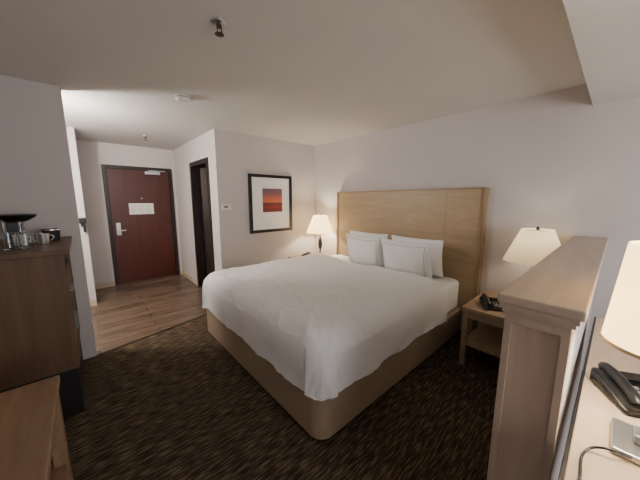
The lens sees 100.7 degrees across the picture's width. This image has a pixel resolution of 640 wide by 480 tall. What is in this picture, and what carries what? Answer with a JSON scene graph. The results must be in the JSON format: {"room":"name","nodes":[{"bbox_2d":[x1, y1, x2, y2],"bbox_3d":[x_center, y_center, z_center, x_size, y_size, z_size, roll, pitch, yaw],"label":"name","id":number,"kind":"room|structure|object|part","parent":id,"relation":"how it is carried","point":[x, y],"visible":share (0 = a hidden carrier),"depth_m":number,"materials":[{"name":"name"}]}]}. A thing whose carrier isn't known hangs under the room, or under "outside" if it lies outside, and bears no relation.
{"room":"hotel room","nodes":[
{"label":"hotel room","id":0,"kind":"room"},
{"bbox_2d":[0,75,96,359],"bbox_3d":[-2.541,-0.044,2.200,0.820,2.470,0.100,-8,11,-41],"label":"wall","id":1,"kind":"structure","parent":0,"point":[36,176],"depth_m":2.22,"materials":[{"name":"white paint"}]},
{"bbox_2d":[66,127,95,299],"bbox_3d":[-3.905,-0.278,3.753,0.880,2.470,0.940,-8,11,-41],"label":"door","id":2,"kind":"structure","parent":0,"point":[70,130],"depth_m":3.64,"materials":[{"name":"paint"}]},
{"bbox_2d":[79,218,86,231],"bbox_3d":[-3.268,-0.207,3.654,0.075,0.200,0.070,-8,11,-41],"label":"hair dryer","id":3,"kind":"object","parent":2,"relation":"attached to","point":[82,221],"visible":0.96,"depth_m":3.63,"materials":[{"name":"black plastic"}]},
{"bbox_2d":[90,299,96,305],"bbox_3d":[-3.587,0.952,3.578,0.880,0.090,0.015,-8,11,-41],"label":"baseboard","id":4,"kind":"structure","parent":2,"relation":"attached to","point":[92,302],"depth_m":3.84,"materials":[{"name":"beige wood"}]},
{"bbox_2d":[75,140,206,283],"bbox_3d":[-3.062,-0.494,5.187,4.270,2.470,0.100,-8,11,-41],"label":"wall","id":5,"kind":"structure","parent":0,"point":[91,155],"depth_m":4.54,"materials":[{"name":"paint"}]},
{"bbox_2d":[94,270,181,288],"bbox_3d":[-3.363,0.734,5.023,1.400,0.090,0.015,-8,11,-41],"label":"baseboard","id":6,"kind":"structure","parent":5,"relation":"attached to","point":[111,283],"depth_m":4.66,"materials":[{"name":"beige wood"}]},
{"bbox_2d":[101,164,179,285],"bbox_3d":[-3.306,-0.283,4.979,1.060,2.115,0.110,-8,11,-41],"label":"frame","id":7,"kind":"object","parent":5,"relation":"attached to","point":[103,166],"visible":0.9,"depth_m":4.74,"materials":[{"name":"paint"}]},
{"bbox_2d":[106,168,175,283],"bbox_3d":[-3.303,-0.257,4.979,0.940,2.047,0.040,-8,11,-41],"label":"leaf","id":8,"kind":"object","parent":5,"relation":"attached to","point":[145,250],"visible":0.93,"depth_m":4.94,"materials":[{"name":"brown wood"}]},
{"bbox_2d":[116,223,121,234],"bbox_3d":[-3.572,-0.194,4.705,0.065,0.220,0.018,-8,11,-41],"label":"lock plate","id":9,"kind":"object","parent":8,"relation":"attached to","point":[118,225],"visible":1,"depth_m":4.70,"materials":[{"name":"metal"}]},
{"bbox_2d":[129,203,153,214],"bbox_3d":[-3.298,-0.578,4.902,0.380,0.200,0.006,-8,11,-41],"label":"card","id":10,"kind":"object","parent":8,"relation":"attached to","point":[144,208],"visible":1,"depth_m":4.90,"materials":[{"name":"white paper"}]},
{"bbox_2d":[145,170,164,174],"bbox_3d":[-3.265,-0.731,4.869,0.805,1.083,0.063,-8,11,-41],"label":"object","id":11,"kind":"structure","parent":8,"relation":"attached to","point":[148,172],"depth_m":4.92,"materials":[{"name":"metal"}]},
{"bbox_2d":[91,270,206,353],"bbox_3d":[-2.196,0.921,4.421,4.270,0.100,2.700,-8,11,-41],"label":"floor","id":12,"kind":"structure","parent":0,"point":[125,313],"depth_m":3.75,"materials":[{"name":"brown wood"}]},
{"bbox_2d":[173,130,218,279],"bbox_3d":[-2.129,-0.405,4.593,0.100,2.470,2.040,-8,11,-41],"label":"wall","id":13,"kind":"structure","parent":0,"point":[200,147],"depth_m":4.72,"materials":[{"name":"paint"}]},
{"bbox_2d":[182,270,197,285],"bbox_3d":[-2.129,0.785,4.685,0.015,0.090,2.140,-8,11,-41],"label":"baseboard","id":14,"kind":"structure","parent":13,"relation":"attached to","point":[184,273],"depth_m":5.08,"materials":[{"name":"beige wood"}]},
{"bbox_2d":[189,157,214,286],"bbox_3d":[-1.856,-0.191,4.316,0.130,2.130,0.860,-8,11,-41],"label":"frame","id":15,"kind":"object","parent":13,"relation":"attached to","point":[194,166],"visible":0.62,"depth_m":4.52,"materials":[{"name":"paint"}]},
{"bbox_2d":[200,168,211,275],"bbox_3d":[-1.695,-0.226,4.733,0.700,2.042,0.041,-2,9,-14],"label":"leaf","id":16,"kind":"object","parent":13,"relation":"attached to","point":[203,175],"visible":0.21,"depth_m":4.62,"materials":[{"name":"brown wood"}]},
{"bbox_2d":[211,128,314,270],"bbox_3d":[-0.775,-0.368,4.348,1.790,2.470,0.135,-8,11,-41],"label":"wall","id":17,"kind":"structure","parent":0,"point":[236,155],"depth_m":4.13,"materials":[{"name":"paint"}]},
{"bbox_2d":[222,204,230,209],"bbox_3d":[-1.327,-0.471,3.774,0.130,0.075,0.022,-8,11,-41],"label":"thermostat","id":18,"kind":"object","parent":17,"relation":"attached to","point":[224,206],"visible":1,"depth_m":3.76,"materials":[{"name":"white plastic"}]},
{"bbox_3d":[-0.774,-0.580,4.247,0.780,0.900,0.033,-8,11,-41],"label":"framed picture","id":19,"kind":"part","parent":17,"relation":"part of"},
{"bbox_2d":[262,188,281,211],"bbox_3d":[-0.761,-0.637,4.254,0.360,0.370,0.003,-8,11,-41],"label":"print","id":20,"kind":"object","parent":17,"relation":"attached to","point":[271,197],"depth_m":4.24},
{"bbox_2d":[0,0,585,149],"bbox_3d":[-0.373,-1.316,2.021,4.270,0.100,8.170,-8,11,-41],"label":"ceiling","id":21,"kind":"structure","parent":0,"point":[308,72],"depth_m":1.82,"materials":[{"name":"paint"}]},
{"bbox_2d":[175,94,191,103],"bbox_3d":[-1.276,-1.310,2.474,0.144,0.048,0.144,-8,11,-41],"label":"smoke detector","id":22,"kind":"object","parent":21,"relation":"attached to","point":[181,98],"visible":1,"depth_m":2.44,"materials":[{"name":"white plastic"}]},
{"bbox_2d":[211,17,226,36],"bbox_3d":[-0.546,-1.145,1.436,0.080,0.064,0.080,-8,11,-41],"label":"sprinkler","id":23,"kind":"object","parent":21,"relation":"attached to","point":[219,23],"visible":1,"depth_m":1.43,"materials":[{"name":"metal"}]},
{"bbox_2d":[563,0,639,104],"bbox_3d":[1.505,-0.865,-0.035,4.070,0.180,2.335,-8,11,-41],"label":"ceiling soffit","id":24,"kind":"structure","parent":21,"relation":"attached to","point":[606,33],"depth_m":1.33,"materials":[{"name":"white paint"}]},
{"bbox_2d":[51,315,581,479],"bbox_3d":[0.373,1.349,1.579,4.270,0.100,5.930,-8,11,-41],"label":"floor","id":25,"kind":"structure","parent":0,"point":[174,403],"depth_m":1.82,"materials":[{"name":"brown carpet"}]},
{"bbox_2d":[0,375,72,479],"bbox_3d":[-1.154,1.105,0.722,0.652,0.640,1.257,-8,11,-41],"label":"bench","id":26,"kind":"object","parent":25,"relation":"on","point":[32,427],"visible":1,"depth_m":1.07,"materials":[{"name":"brown wood"}]},
{"bbox_2d":[49,464,66,479],"bbox_3d":[-1.154,1.250,0.744,0.612,0.025,1.217,-8,11,-41],"label":"shelf","id":27,"kind":"object","parent":26,"relation":"attached to","point":[59,471],"depth_m":1.31,"materials":[{"name":"brown wood"}]},
{"bbox_3d":[-1.333,1.028,1.351,0.055,0.605,0.055,-8,11,-41],"label":"leg","id":28,"kind":"part","parent":26,"relation":"part of","materials":[{"name":"brown wood"}]},
{"bbox_2d":[0,236,84,418],"bbox_3d":[-2.211,0.640,1.923,0.710,1.200,0.860,-8,11,-41],"label":"storage cabinet","id":29,"kind":"object","parent":25,"relation":"on","point":[40,340],"visible":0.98,"depth_m":1.72,"materials":[{"name":"brown wood"}]},
{"bbox_2d":[0,232,17,249],"bbox_3d":[-2.022,0.007,1.727,0.072,0.110,0.072,-8,11,-41],"label":"drinking glass","id":30,"kind":"object","parent":29,"relation":"on","point":[9,239],"visible":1,"depth_m":1.71,"materials":[{"name":"clear glass"}]},
{"bbox_2d":[0,214,36,242],"bbox_3d":[-2.255,-0.083,1.977,0.220,0.215,0.220,-8,11,-41],"label":"coffee maker","id":31,"kind":"object","parent":29,"relation":"on","point":[9,222],"visible":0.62,"depth_m":1.92,"materials":[{"name":"black plastic"}]},
{"bbox_3d":[-2.255,-0.163,1.965,0.220,0.055,0.220,-8,11,-41],"label":"lid","id":32,"kind":"part","parent":31,"relation":"part of","materials":[{"name":"black plastic"}]},
{"bbox_2d":[17,231,33,248],"bbox_3d":[-1.983,-0.002,1.788,0.072,0.110,0.072,-8,11,-41],"label":"drinking glass","id":33,"kind":"object","parent":29,"relation":"on","point":[25,238],"visible":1,"depth_m":1.77,"materials":[{"name":"clear glass"}]},
{"bbox_2d":[35,233,53,243],"bbox_3d":[-2.047,-0.011,1.964,0.076,0.075,0.088,2,9,12],"label":"coffee mug","id":34,"kind":"object","parent":29,"relation":"on","point":[42,238],"visible":1,"depth_m":1.94,"materials":[{"name":"ceramic"}]},
{"bbox_2d":[40,228,60,240],"bbox_3d":[-2.149,-0.043,2.120,0.116,0.092,0.116,-8,11,-41],"label":"ice bucket","id":35,"kind":"object","parent":29,"relation":"on","point":[52,231],"visible":0.86,"depth_m":2.10,"materials":[{"name":"paint"}]},
{"bbox_2d":[64,259,68,273],"bbox_3d":[-2.225,0.255,1.865,0.650,0.020,0.770,-8,11,-41],"label":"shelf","id":36,"kind":"object","parent":29,"relation":"attached to","point":[66,260],"depth_m":2.18,"materials":[{"name":"brown wood"}]},
{"bbox_3d":[-1.990,0.379,2.097,0.022,0.265,0.760,-8,11,-41],"label":"drawer","id":37,"kind":"part","parent":29,"relation":"part of","materials":[{"name":"brown wood"}]},
{"bbox_2d":[97,314,206,355],"bbox_3d":[-1.768,1.048,3.220,0.023,0.006,1.502,6,10,35],"label":"trim","id":38,"kind":"structure","parent":25,"relation":"on","point":[204,314],"depth_m":2.98,"materials":[{"name":"brown metal"}]},
{"bbox_2d":[288,252,331,258],"bbox_3d":[-0.132,0.561,4.577,0.655,0.565,0.540,-8,11,-41],"label":"nightstand","id":39,"kind":"object","parent":25,"relation":"on","point":[312,252],"visible":0.08,"depth_m":4.61,"materials":[{"name":"brown wood"}]},
{"bbox_2d":[307,214,333,252],"bbox_3d":[0.002,-0.083,4.507,0.460,0.730,0.460,-8,11,-41],"label":"table lamp","id":40,"kind":"object","parent":39,"relation":"on","point":[320,224],"visible":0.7,"depth_m":4.34,"materials":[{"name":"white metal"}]},
{"bbox_3d":[0.002,-0.004,4.519,0.072,0.470,0.072,-8,11,-41],"label":"stem","id":41,"kind":"part","parent":40,"relation":"part of","materials":[{"name":"brown metal"}]},
{"bbox_3d":[0.002,-0.271,4.478,0.460,0.290,0.460,-8,11,-41],"label":"lamp shade","id":42,"kind":"part","parent":40,"relation":"part of","materials":[{"name":"beige fabric"}]},
{"bbox_2d":[202,230,460,439],"bbox_3d":[0.130,0.538,2.986,2.239,1.086,2.097,-8,11,-41],"label":"bed","id":43,"kind":"object","parent":25,"relation":"on","point":[325,336],"visible":1,"depth_m":2.15,"materials":[{"name":"fabric"}]},
{"bbox_2d":[202,253,447,400],"bbox_3d":[-0.060,0.590,2.822,1.728,0.463,2.096,-8,11,-41],"label":"duvet","id":44,"kind":"object","parent":43,"relation":"on","point":[324,324],"depth_m":2.10,"materials":[{"name":"white fabric"}]},
{"bbox_2d":[346,233,383,267],"bbox_3d":[0.595,0.137,3.530,0.269,0.430,0.580,-26,23,-37],"label":"pillow","id":45,"kind":"object","parent":43,"relation":"on","point":[363,249],"depth_m":3.39,"materials":[{"name":"fabric"}]},
{"bbox_2d":[350,230,387,242],"bbox_3d":[0.677,0.101,3.707,0.248,0.440,0.660,-18,18,-39],"label":"pillow","id":46,"kind":"object","parent":43,"relation":"on","point":[385,236],"depth_m":3.59,"materials":[{"name":"fabric"}]},
{"bbox_3d":[0.155,0.599,3.018,2.150,0.315,1.950,-8,11,-41],"label":"mattress","id":47,"kind":"part","parent":43,"relation":"part of","materials":[{"name":"white fabric"}]},
{"bbox_2d":[381,238,432,278],"bbox_3d":[0.991,0.207,3.064,0.272,0.430,0.620,-26,23,-37],"label":"pillow","id":48,"kind":"object","parent":43,"relation":"on","point":[402,256],"depth_m":2.94,"materials":[{"name":"fabric"}]},
{"bbox_2d":[392,235,443,277],"bbox_3d":[1.155,0.178,3.187,0.246,0.440,0.660,-18,18,-39],"label":"pillow","id":49,"kind":"object","parent":43,"relation":"on","point":[436,247],"depth_m":2.96,"materials":[{"name":"fabric"}]},
{"bbox_2d":[336,187,488,331],"bbox_3d":[1.026,0.148,3.680,0.070,1.650,2.175,-8,11,-41],"label":"headboard","id":50,"kind":"object","parent":25,"relation":"on","point":[457,217],"visible":0.69,"depth_m":3.17,"materials":[{"name":"brown wood"}]},
{"bbox_3d":[1.026,-0.661,3.558,0.070,0.015,2.115,-8,11,-41],"label":"rail","id":51,"kind":"part","parent":50,"relation":"part of","materials":[{"name":"beige wood"}]},
{"bbox_2d":[459,289,504,364],"bbox_3d":[1.739,0.879,2.471,0.705,0.565,0.570,-8,11,-41],"label":"nightstand","id":52,"kind":"object","parent":25,"relation":"on","point":[487,337],"visible":0.38,"depth_m":2.43,"materials":[{"name":"brown wood"}]},
{"bbox_3d":[1.336,0.899,2.452,0.045,0.530,0.045,-8,11,-41],"label":"leg","id":53,"kind":"part","parent":52,"relation":"part of","materials":[{"name":"brown wood"}]},
{"bbox_2d":[466,323,502,357],"bbox_3d":[1.740,0.948,2.483,0.662,0.025,0.534,-8,11,-41],"label":"shelf","id":54,"kind":"object","parent":52,"relation":"attached to","point":[487,338],"depth_m":2.49,"materials":[{"name":"brown wood"}]},
{"bbox_2d":[479,293,503,311],"bbox_3d":[1.558,0.557,2.388,0.171,0.096,0.200,3,9,18],"label":"telephone","id":55,"kind":"object","parent":52,"relation":"on","point":[488,303],"visible":0.95,"depth_m":2.36,"materials":[{"name":"black plastic"}]},
{"bbox_2d":[503,226,560,267],"bbox_3d":[1.907,0.239,2.371,0.460,0.730,0.460,-8,11,-41],"label":"table lamp","id":56,"kind":"object","parent":52,"relation":"on","point":[530,246],"visible":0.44,"depth_m":2.23,"materials":[{"name":"white fabric"}]},
{"bbox_2d":[494,323,572,479],"bbox_3d":[0.722,0.814,0.960,0.060,1.144,0.167,-8,11,-41],"label":"partition panel","id":57,"kind":"object","parent":25,"relation":"on","point":[533,354],"visible":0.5,"depth_m":0.90,"materials":[{"name":"brown wood"}]},
{"bbox_2d":[487,312,571,479],"bbox_3d":[0.695,0.818,0.936,0.012,1.144,0.167,-8,11,-41],"label":"stile","id":58,"kind":"object","parent":57,"relation":"attached to","point":[565,333],"depth_m":0.86,"materials":[{"name":"brown wood"}]},
{"bbox_2d":[559,317,639,479],"bbox_3d":[1.452,0.997,1.033,1.572,0.760,0.686,-8,11,-41],"label":"desk","id":59,"kind":"object","parent":25,"relation":"on","point":[594,410],"visible":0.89,"depth_m":0.91,"materials":[{"name":"brown wood"}]},
{"bbox_2d":[578,241,639,479],"bbox_3d":[0.928,0.341,0.701,0.471,0.634,0.271,-8,11,-41],"label":"desk lamp","id":60,"kind":"object","parent":59,"relation":"on","point":[620,330],"depth_m":0.78,"materials":[{"name":"white fabric"}]},
{"bbox_2d":[589,362,639,417],"bbox_3d":[1.202,0.565,1.002,0.180,0.101,0.210,3,9,18],"label":"telephone","id":61,"kind":"object","parent":59,"relation":"on","point":[623,388],"visible":1,"depth_m":1.01,"materials":[{"name":"black plastic"}]},
{"bbox_3d":[1.251,0.547,1.055,0.085,0.005,0.040,3,9,18],"label":"label panel","id":62,"kind":"part","parent":61,"relation":"part of","materials":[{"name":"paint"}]},
{"bbox_2d":[315,84,639,370],"bbox_3d":[1.181,-0.253,3.587,0.100,2.470,8.170,-8,11,-41],"label":"wall","id":63,"kind":"structure","parent":0,"point":[566,164],"depth_m":2.56,"materials":[{"name":"paint"}]},
{"bbox_2d":[459,322,476,332],"bbox_3d":[1.075,0.919,3.797,0.015,0.090,3.500,-8,11,-41],"label":"baseboard","id":64,"kind":"structure","parent":63,"relation":"attached to","point":[460,323],"depth_m":3.13,"materials":[{"name":"brown wood"}]},
{"bbox_2d":[500,302,580,329],"bbox_3d":[1.494,0.129,1.553,2.188,0.034,0.197,-8,11,-41],"label":"trim","id":65,"kind":"structure","parent":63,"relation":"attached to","point":[540,316],"depth_m":0.83,"materials":[{"name":"brown wood"}]},
{"bbox_2d":[551,291,594,479],"bbox_3d":[1.527,0.707,1.671,2.099,1.144,0.159,-8,11,-41],"label":"drywall","id":66,"kind":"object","parent":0,"point":[579,338],"visible":0.17,"depth_m":1.29,"materials":[{"name":"paint"}]},
{"bbox_2d":[497,236,608,321],"bbox_3d":[1.492,0.097,1.543,2.199,0.032,0.215,-8,11,-41],"label":"cap","id":67,"kind":"object","parent":66,"relation":"on","point":[563,283],"visible":1,"depth_m":1.01,"materials":[{"name":"brown wood"}]}
]}

